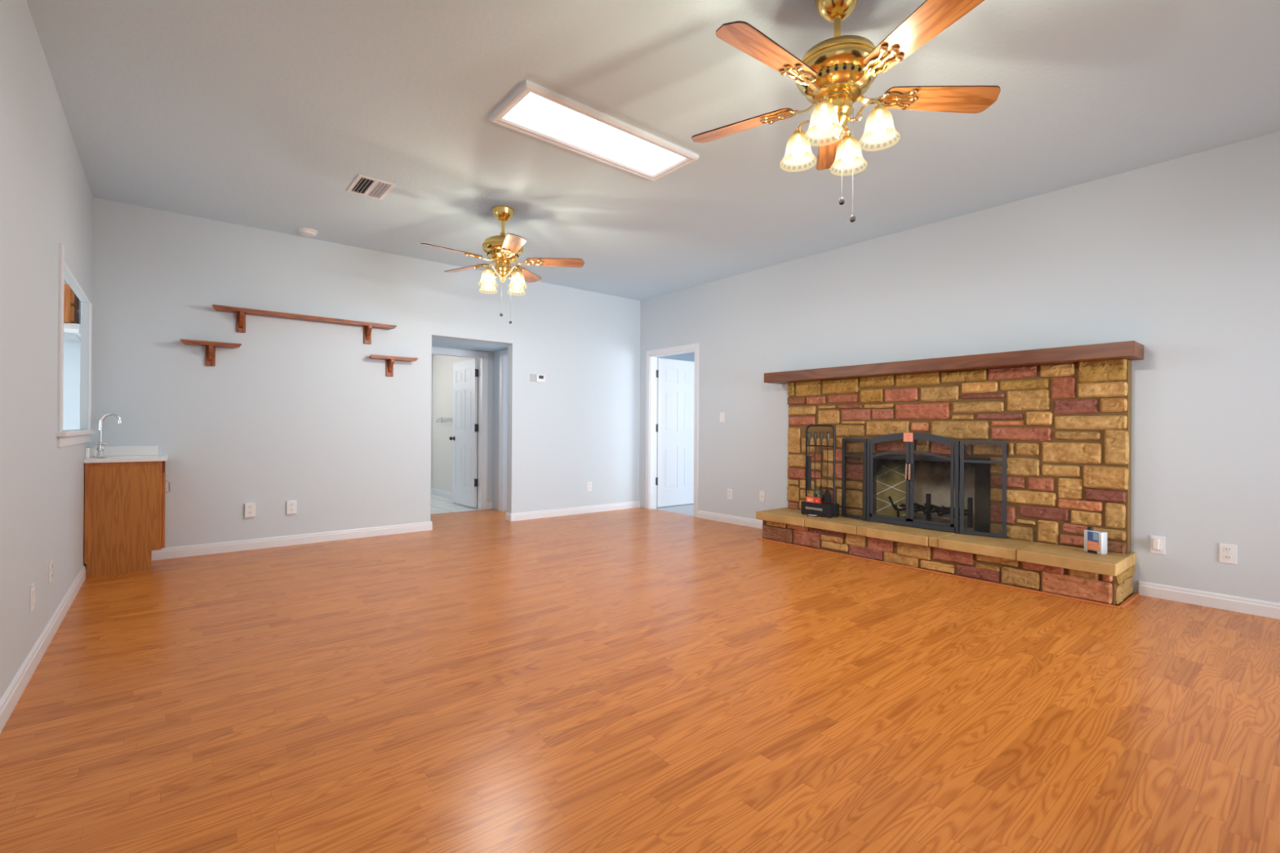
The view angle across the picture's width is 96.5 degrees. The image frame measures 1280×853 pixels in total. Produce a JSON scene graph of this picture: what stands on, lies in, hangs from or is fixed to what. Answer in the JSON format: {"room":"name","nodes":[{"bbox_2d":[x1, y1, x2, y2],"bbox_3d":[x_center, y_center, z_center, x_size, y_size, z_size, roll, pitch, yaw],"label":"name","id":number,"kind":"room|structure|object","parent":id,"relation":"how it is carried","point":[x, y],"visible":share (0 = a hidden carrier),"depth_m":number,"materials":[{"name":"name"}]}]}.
{"room":"living room","nodes":[
{"label":"living room","id":0,"kind":"room"},
{"bbox_2d":[0,0,93,699],"bbox_3d":[-1.837,-0.342,1.454,0.045,2.871,7.920,0,0,-39],"label":"wall","id":1,"kind":"structure","parent":0,"point":[46,197],"depth_m":2.56,"materials":[{"name":"white paint"}]},
{"bbox_2d":[30,582,35,611],"bbox_3d":[-2.718,0.762,2.556,0.010,0.116,0.072,0,0,-39],"label":"wall plate","id":2,"kind":"object","parent":1,"relation":"attached to","point":[33,585],"visible":1,"depth_m":2.54,"materials":[{"name":"white plastic"}]},
{"bbox_2d":[0,563,86,733],"bbox_3d":[-2.311,1.047,2.063,0.014,0.092,6.140,0,0,-39],"label":"baseboard","id":3,"kind":"structure","parent":1,"relation":"attached to","point":[14,691],"depth_m":2.59,"materials":[{"name":"white wood"}]},
{"bbox_2d":[48,559,53,583],"bbox_3d":[-3.038,0.747,2.947,0.012,0.116,0.072,0,0,-39],"label":"electrical outlet","id":4,"kind":"object","parent":1,"relation":"attached to","point":[51,565],"visible":1,"depth_m":2.93,"materials":[{"name":"white plastic"}]},
{"bbox_2d":[57,243,92,431],"bbox_3d":[-3.677,-0.490,3.736,0.013,1.030,1.585,0,0,-39],"label":"trim","id":5,"kind":"structure","parent":1,"relation":"attached to","point":[61,248],"depth_m":3.15,"materials":[{"name":"white"}]},
{"bbox_2d":[56,429,96,448],"bbox_3d":[-3.692,0.070,3.712,0.115,0.090,1.635,0,0,-39],"label":"trim","id":6,"kind":"structure","parent":1,"relation":"attached to","point":[64,437],"depth_m":3.49,"materials":[{"name":"white wood"}]},
{"bbox_2d":[62,280,80,430],"bbox_3d":[-6.060,-0.222,4.194,3.320,2.600,0.120,0,0,-39],"label":"wall","id":7,"kind":"structure","parent":0,"point":[71,388],"depth_m":5.00,"materials":[{"name":"white"}]},
{"bbox_2d":[63,284,79,324],"bbox_3d":[-5.125,-1.018,4.626,0.802,0.315,0.400,0,0,-39],"label":"upper cabinet","id":8,"kind":"object","parent":7,"relation":"attached to","point":[71,301],"visible":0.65,"depth_m":4.74,"materials":[{"name":"brown wood"}]},
{"bbox_2d":[63,322,80,341],"bbox_3d":[-5.078,-0.804,4.613,0.820,0.108,0.480,0,0,-39],"label":"range hood","id":9,"kind":"object","parent":8,"relation":"attached to","point":[72,331],"visible":0.3,"depth_m":4.71,"materials":[{"name":"white plastic"}]},
{"bbox_2d":[90,197,639,547],"bbox_3d":[-2.123,-0.330,6.269,5.635,2.871,0.120,0,0,-39],"label":"wall","id":10,"kind":"structure","parent":0,"point":[302,411],"depth_m":5.43,"materials":[{"name":"white paint"}]},
{"bbox_2d":[180,338,241,366],"bbox_3d":[-3.642,-0.616,4.849,0.412,0.196,0.142,0,0,-39],"label":"wall shelf","id":11,"kind":"object","parent":10,"relation":"attached to","point":[210,360],"visible":1,"depth_m":4.86,"materials":[{"name":"brown wood"}]},
{"bbox_2d":[244,502,255,517],"bbox_3d":[-3.461,0.741,5.069,0.078,0.122,0.036,0,0,-39],"label":"electrical outlet","id":12,"kind":"object","parent":10,"relation":"attached to","point":[250,508],"visible":1,"depth_m":5.06,"materials":[{"name":"white plastic"}]},
{"bbox_2d":[286,500,297,514],"bbox_3d":[-3.217,0.747,5.273,0.080,0.118,0.030,0,0,-39],"label":"electrical outlet","id":13,"kind":"object","parent":10,"relation":"attached to","point":[291,505],"visible":1,"depth_m":5.26,"materials":[{"name":"white plastic"}]},
{"bbox_2d":[212,304,396,344],"bbox_3d":[-3.065,-0.923,5.323,1.486,0.196,0.142,0,0,-39],"label":"wall shelf","id":14,"kind":"object","parent":10,"relation":"attached to","point":[241,313],"visible":1,"depth_m":5.22,"materials":[{"name":"brown wood"}]},
{"bbox_2d":[369,354,417,377],"bbox_3d":[-2.505,-0.608,5.785,0.455,0.196,0.142,0,0,-39],"label":"wall shelf","id":15,"kind":"object","parent":10,"relation":"attached to","point":[390,360],"visible":1,"depth_m":5.78,"materials":[{"name":"brown wood"}]},
{"bbox_2d":[151,500,639,560],"bbox_3d":[-2.167,1.060,6.227,5.500,0.092,0.134,0,0,-39],"label":"baseboard","id":16,"kind":"structure","parent":10,"relation":"attached to","point":[293,540],"depth_m":5.49,"materials":[{"name":"white wood"}]},
{"bbox_2d":[529,373,535,381],"bbox_3d":[-1.289,-0.587,6.865,0.060,0.090,0.020,0,0,-39],"label":"wall sensor","id":17,"kind":"object","parent":10,"relation":"attached to","point":[532,375],"visible":1,"depth_m":6.86,"materials":[{"name":"grey plastic"}]},
{"bbox_2d":[535,374,545,382],"bbox_3d":[-1.206,-0.583,6.928,0.116,0.094,0.028,0,0,-39],"label":"thermostat","id":18,"kind":"object","parent":10,"relation":"attached to","point":[539,378],"visible":1,"depth_m":6.91,"materials":[{"name":"white plastic"}]},
{"bbox_2d":[586,481,591,491],"bbox_3d":[-0.654,0.777,7.396,0.072,0.116,0.012,0,0,-39],"label":"electrical outlet","id":19,"kind":"object","parent":10,"relation":"attached to","point":[588,484],"visible":1,"depth_m":7.39,"materials":[{"name":"white plastic"}]},
{"bbox_2d":[431,354,432,488],"bbox_3d":[-4.116,-0.147,9.007,1.640,2.500,0.120,0,0,-39],"label":"wall","id":20,"kind":"structure","parent":0,"point":[432,354],"depth_m":9.48,"materials":[{"name":"white paint"}]},
{"bbox_2d":[431,346,493,502],"bbox_3d":[-2.667,-0.144,7.247,1.640,2.500,0.120,0,0,-39],"label":"wall","id":21,"kind":"structure","parent":0,"point":[490,353],"depth_m":7.70,"materials":[{"name":"white"}]},
{"bbox_2d":[431,346,488,509],"bbox_3d":[-2.435,0.055,7.428,0.900,2.105,0.137,0,0,-39],"label":"trim","id":22,"kind":"structure","parent":21,"relation":"attached to","point":[482,357],"depth_m":7.64,"materials":[{"name":"white wood"}]},
{"bbox_2d":[448,358,478,507],"bbox_3d":[-2.451,0.089,7.990,0.171,2.015,0.769,0,0,-41],"label":"door","id":23,"kind":"structure","parent":21,"relation":"in","point":[465,373],"depth_m":7.95,"materials":[{"name":"white wood"}]},
{"bbox_2d":[487,502,492,509],"bbox_3d":[-2.027,1.065,7.689,0.075,0.092,0.014,0,0,-39],"label":"baseboard","id":24,"kind":"structure","parent":21,"relation":"attached to","point":[489,504],"depth_m":7.69,"materials":[{"name":"white wood"}]},
{"bbox_2d":[431,348,507,510],"bbox_3d":[-2.401,-0.140,8.308,0.120,2.500,3.380,0,0,-39],"label":"wall","id":25,"kind":"structure","parent":0,"point":[442,366],"depth_m":8.98,"materials":[{"name":"white"}]},
{"bbox_2d":[435,417,453,422],"bbox_3d":[-3.000,-0.106,8.864,0.098,0.090,0.720,0,0,-39],"label":"towel bar","id":26,"kind":"object","parent":25,"relation":"attached to","point":[441,418],"visible":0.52,"depth_m":8.92,"materials":[{"name":"silver metal"}]},
{"bbox_2d":[431,488,477,505],"bbox_3d":[-2.771,1.063,8.640,0.014,0.092,2.160,0,0,-39],"label":"baseboard","id":27,"kind":"structure","parent":25,"relation":"attached to","point":[433,491],"depth_m":9.09,"materials":[{"name":"white"}]},
{"bbox_2d":[498,349,507,511],"bbox_3d":[-1.571,0.059,7.286,0.137,2.105,0.743,0,0,-39],"label":"trim","id":28,"kind":"structure","parent":25,"relation":"attached to","point":[503,410],"depth_m":7.50,"materials":[{"name":"white wood"}]},
{"bbox_2d":[431,336,507,351],"bbox_3d":[-2.193,-1.063,6.923,1.570,0.100,0.980,0,0,-39],"label":"ceiling","id":29,"kind":"structure","parent":0,"point":[436,341],"depth_m":7.08,"materials":[{"name":"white paint"}]},
{"bbox_2d":[0,493,1279,852],"bbox_3d":[0.641,1.169,5.608,9.320,0.100,11.420,0,0,-39],"label":"floor","id":30,"kind":"structure","parent":0,"point":[635,680],"depth_m":2.25,"materials":[{"name":"brown wood"}]},
{"bbox_2d":[84,445,170,577],"bbox_3d":[-3.936,0.624,4.408,0.479,0.934,0.451,0,0,-39],"label":"base cabinet","id":31,"kind":"object","parent":30,"relation":"on","point":[125,492],"visible":1,"depth_m":4.24,"materials":[{"name":"brown wood"}]},
{"bbox_2d":[92,413,123,457],"bbox_3d":[-4.049,0.065,4.313,0.168,0.336,0.150,0,0,-6],"label":"faucet","id":32,"kind":"object","parent":31,"relation":"on","point":[100,448],"visible":1,"depth_m":4.30,"materials":[{"name":"silver metal"}]},
{"bbox_2d":[84,445,168,462],"bbox_3d":[-3.941,0.267,4.403,0.461,0.220,0.451,0,0,-39],"label":"sink","id":33,"kind":"object","parent":31,"relation":"in","point":[133,454],"depth_m":4.47,"materials":[{"name":"white ceramic"}]},
{"bbox_2d":[755,340,1143,605],"bbox_3d":[2.400,0.289,4.932,1.002,1.675,2.948,0,0,-39],"label":"fireplace","id":34,"kind":"object","parent":30,"relation":"on","point":[1063,415],"depth_m":4.37,"materials":[{"name":"stone"}]},
{"bbox_2d":[800,424,839,518],"bbox_3d":[1.705,0.412,5.417,0.150,0.864,0.319,0,0,-39],"label":"stand","id":35,"kind":"object","parent":34,"relation":"on","point":[823,508],"visible":0.99,"depth_m":5.34,"materials":[{"name":"black metal"}]},
{"bbox_2d":[806,431,812,493],"bbox_3d":[1.625,0.348,5.479,0.044,0.592,0.052,0,0,-39],"label":"brush","id":36,"kind":"object","parent":35,"relation":"hanging from","point":[809,434],"visible":1,"depth_m":5.47,"materials":[{"name":"brown metal"}]},
{"bbox_2d":[805,496,821,503],"bbox_3d":[1.645,0.695,5.423,0.046,0.052,0.143,0,0,-39],"label":"matchbox","id":37,"kind":"object","parent":35,"relation":"on","point":[808,499],"visible":1,"depth_m":5.40,"materials":[{"name":"red cardboard"}]},
{"bbox_2d":[813,431,817,497],"bbox_3d":[1.665,0.373,5.428,0.040,0.642,0.047,0,0,-5],"label":"fireplace poker","id":38,"kind":"object","parent":35,"relation":"hanging from","point":[815,434],"visible":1,"depth_m":5.43,"materials":[{"name":"brown metal"}]},
{"bbox_2d":[813,490,821,497],"bbox_3d":[1.694,0.669,5.470,0.072,0.108,0.072,0,0,-39],"label":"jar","id":39,"kind":"object","parent":35,"relation":"on","point":[817,492],"visible":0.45,"depth_m":5.44,"materials":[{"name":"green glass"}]},
{"bbox_2d":[803,501,835,504],"bbox_3d":[1.706,0.727,5.419,0.126,0.010,0.300,0,0,-39],"label":"tray","id":40,"kind":"object","parent":35,"relation":"on","point":[804,502],"depth_m":5.38,"materials":[{"name":"black metal"}]},
{"bbox_2d":[818,431,823,500],"bbox_3d":[1.707,0.374,5.380,0.040,0.644,0.039,0,0,-39],"label":"tongs","id":41,"kind":"object","parent":35,"relation":"hanging from","point":[821,434],"visible":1,"depth_m":5.38,"materials":[{"name":"brown metal"}]},
{"bbox_2d":[822,431,831,502],"bbox_3d":[1.750,0.378,5.327,0.040,0.652,0.084,0,0,-39],"label":"shovel","id":42,"kind":"object","parent":35,"relation":"hanging from","point":[826,496],"visible":1,"depth_m":5.32,"materials":[{"name":"brown metal"}]},
{"bbox_2d":[873,458,876,514],"bbox_3d":[2.137,0.553,5.248,0.012,0.563,0.075,0,0,-39],"label":"curtain","id":43,"kind":"object","parent":34,"relation":"hanging from","point":[874,460],"depth_m":5.23,"materials":[{"name":"black metal"}]},
{"bbox_2d":[841,432,1006,537],"bbox_3d":[2.294,0.449,4.812,0.137,0.794,1.368,0,0,-39],"label":"fireplace screen","id":44,"kind":"object","parent":34,"relation":"on","point":[957,500],"visible":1,"depth_m":4.79,"materials":[{"name":"black metal"}]},
{"bbox_2d":[899,502,967,515],"bbox_3d":[2.638,0.730,5.099,0.237,0.050,0.584,0,0,-39],"label":"wood","id":45,"kind":"object","parent":34,"relation":"on","point":[940,509],"visible":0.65,"depth_m":5.11,"materials":[{"name":"black wood"}]},
{"bbox_2d":[757,537,1139,608],"bbox_3d":[2.267,1.120,4.767,0.508,0.012,2.825,0,0,-39],"label":"trim","id":46,"kind":"structure","parent":34,"relation":"attached to","point":[1135,595],"depth_m":4.12,"materials":[{"name":"orange wood"}]},
{"bbox_2d":[764,340,1143,384],"bbox_3d":[2.331,-0.500,4.875,0.291,0.099,2.946,0,0,-39],"label":"mantel shelf","id":47,"kind":"object","parent":34,"relation":"attached to","point":[1125,351],"depth_m":4.40,"materials":[{"name":"brown wood"}]},
{"bbox_2d":[974,462,991,532],"bbox_3d":[2.726,0.554,4.533,0.012,0.563,0.128,0,0,-39],"label":"curtain","id":48,"kind":"object","parent":34,"relation":"hanging from","point":[982,471],"depth_m":4.54,"materials":[{"name":"black metal"}]},
{"bbox_2d":[1084,526,1107,554],"bbox_3d":[3.049,0.762,3.822,0.062,0.169,0.116,0,0,-18],"label":"tin can","id":49,"kind":"object","parent":34,"relation":"on","point":[1095,541],"visible":1,"depth_m":3.79,"materials":[{"name":"silver metal"}]},
{"bbox_2d":[1093,533,1097,540],"bbox_3d":[3.026,0.732,3.792,0.001,0.046,0.032,0,0,-18],"label":"photo","id":50,"kind":"object","parent":49,"relation":"on","point":[1095,535],"depth_m":3.79},
{"bbox_2d":[26,0,1279,300],"bbox_3d":[0.356,-1.820,3.178,5.755,0.120,8.040,0,0,-39],"label":"ceiling","id":51,"kind":"structure","parent":0,"point":[263,114],"depth_m":3.20,"materials":[{"name":"white paint"}]},
{"bbox_2d":[297,227,317,236],"bbox_3d":[-3.008,-1.753,5.175,0.156,0.040,0.156,0,0,-39],"label":"smoke detector","id":52,"kind":"object","parent":51,"relation":"attached to","point":[306,232],"visible":1,"depth_m":5.13,"materials":[{"name":"white plastic"}]},
{"bbox_2d":[346,174,395,199],"bbox_3d":[-1.991,-1.762,4.226,0.250,0.016,0.360,0,0,-39],"label":"ceiling vent","id":53,"kind":"object","parent":51,"relation":"in","point":[363,185],"visible":1,"depth_m":4.21,"materials":[{"name":"white plastic"}]},
{"bbox_2d":[420,205,584,324],"bbox_3d":[-1.157,-1.300,4.610,1.236,0.929,1.281,0,0,-39],"label":"ceiling fan","id":54,"kind":"object","parent":51,"relation":"hanging from","point":[503,250],"visible":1,"depth_m":4.59,"materials":[{"name":"gold metal"}]},
{"bbox_2d":[488,80,698,181],"bbox_3d":[-0.240,-1.746,3.474,1.244,0.034,0.444,0,0,-39],"label":"recessed light","id":55,"kind":"object","parent":51,"relation":"in","point":[532,109],"visible":1,"depth_m":3.40,"materials":[{"name":"white plastic"}]},
{"bbox_2d":[691,0,1000,222],"bbox_3d":[0.816,-1.295,2.375,1.260,0.929,1.214,0,0,16],"label":"ceiling fan","id":56,"kind":"object","parent":51,"relation":"hanging from","point":[835,73],"visible":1,"depth_m":2.24,"materials":[{"name":"gold metal"}]},
{"bbox_2d":[657,351,694,361],"bbox_3d":[0.347,-0.169,10.505,3.565,2.600,0.120,0,0,-39],"label":"wall","id":57,"kind":"structure","parent":0,"point":[690,357],"depth_m":10.81,"materials":[{"name":"white paint"}]},
{"bbox_2d":[639,131,1279,603],"bbox_3d":[2.523,-0.308,4.965,0.120,2.871,7.800,0,0,-39],"label":"wall","id":58,"kind":"structure","parent":0,"point":[1179,259],"depth_m":3.96,"materials":[{"name":"white paint"}]},
{"bbox_2d":[645,342,698,517],"bbox_3d":[0.448,0.046,7.470,0.137,2.155,0.999,0,0,-39],"label":"trim","id":59,"kind":"structure","parent":58,"relation":"attached to","point":[651,355],"depth_m":7.77,"materials":[{"name":"white wood"}]},
{"bbox_2d":[655,357,694,507],"bbox_3d":[0.572,0.086,8.099,0.893,2.055,0.102,0,0,-39],"label":"door","id":60,"kind":"structure","parent":58,"relation":"in","point":[674,481],"depth_m":8.06,"materials":[{"name":"white wood"}]},
{"bbox_2d":[720,412,724,422],"bbox_3d":[0.967,-0.109,6.745,0.017,0.116,0.072,0,0,-39],"label":"light switch","id":61,"kind":"object","parent":58,"relation":"attached to","point":[722,414],"visible":1,"depth_m":6.74,"materials":[{"name":"white plastic"}]},
{"bbox_2d":[697,510,762,528],"bbox_3d":[1.145,1.079,6.521,0.014,0.092,1.360,0,0,-39],"label":"baseboard","id":62,"kind":"structure","parent":58,"relation":"attached to","point":[751,522],"depth_m":6.62,"materials":[{"name":"white wood"}]},
{"bbox_2d":[727,488,732,499],"bbox_3d":[1.043,0.786,6.648,0.012,0.116,0.072,0,0,-39],"label":"electrical outlet","id":63,"kind":"object","parent":58,"relation":"attached to","point":[729,491],"visible":1,"depth_m":6.64,"materials":[{"name":"white plastic"}]},
{"bbox_2d":[759,490,764,502],"bbox_3d":[1.344,0.769,6.285,0.010,0.116,0.072,0,0,-39],"label":"wall plate","id":64,"kind":"object","parent":58,"relation":"attached to","point":[762,494],"visible":1,"depth_m":6.29,"materials":[{"name":"white plastic"}]},
{"bbox_2d":[1150,535,1164,554],"bbox_3d":[3.406,0.781,3.760,0.034,0.116,0.072,0,0,-39],"label":"wall plate","id":65,"kind":"object","parent":58,"relation":"attached to","point":[1157,543],"visible":1,"depth_m":3.76,"materials":[{"name":"white plastic"}]},
{"bbox_2d":[1152,538,1159,550],"bbox_3d":[3.400,0.776,3.763,0.028,0.070,0.032,0,0,-39],"label":"night light","id":66,"kind":"object","parent":65,"relation":"attached to","point":[1155,541],"depth_m":3.75,"materials":[{"name":"white plastic"}]},
{"bbox_2d":[1138,580,1279,619],"bbox_3d":[4.148,1.085,2.873,0.014,0.092,2.500,0,0,-39],"label":"baseboard","id":67,"kind":"structure","parent":58,"relation":"attached to","point":[1224,602],"depth_m":3.56,"materials":[{"name":"white wood"}]},
{"bbox_2d":[1219,542,1236,564],"bbox_3d":[3.621,0.784,3.517,0.012,0.118,0.076,0,0,-39],"label":"electrical outlet","id":68,"kind":"object","parent":58,"relation":"attached to","point":[1228,553],"visible":1,"depth_m":3.51,"materials":[{"name":"white plastic"}]},
{"bbox_2d":[1224,555,1231,560],"bbox_3d":[3.620,0.808,3.516,0.003,0.033,0.033,0,0,-39],"label":"socket","id":69,"kind":"object","parent":68,"relation":"attached to","point":[1227,557],"depth_m":3.51,"materials":[{"name":"grey plastic"}]},
{"bbox_2d":[1224,546,1231,552],"bbox_3d":[3.620,0.760,3.516,0.003,0.033,0.033,0,0,-39],"label":"socket","id":70,"kind":"object","parent":68,"relation":"attached to","point":[1227,549],"depth_m":3.51,"materials":[{"name":"grey plastic"}]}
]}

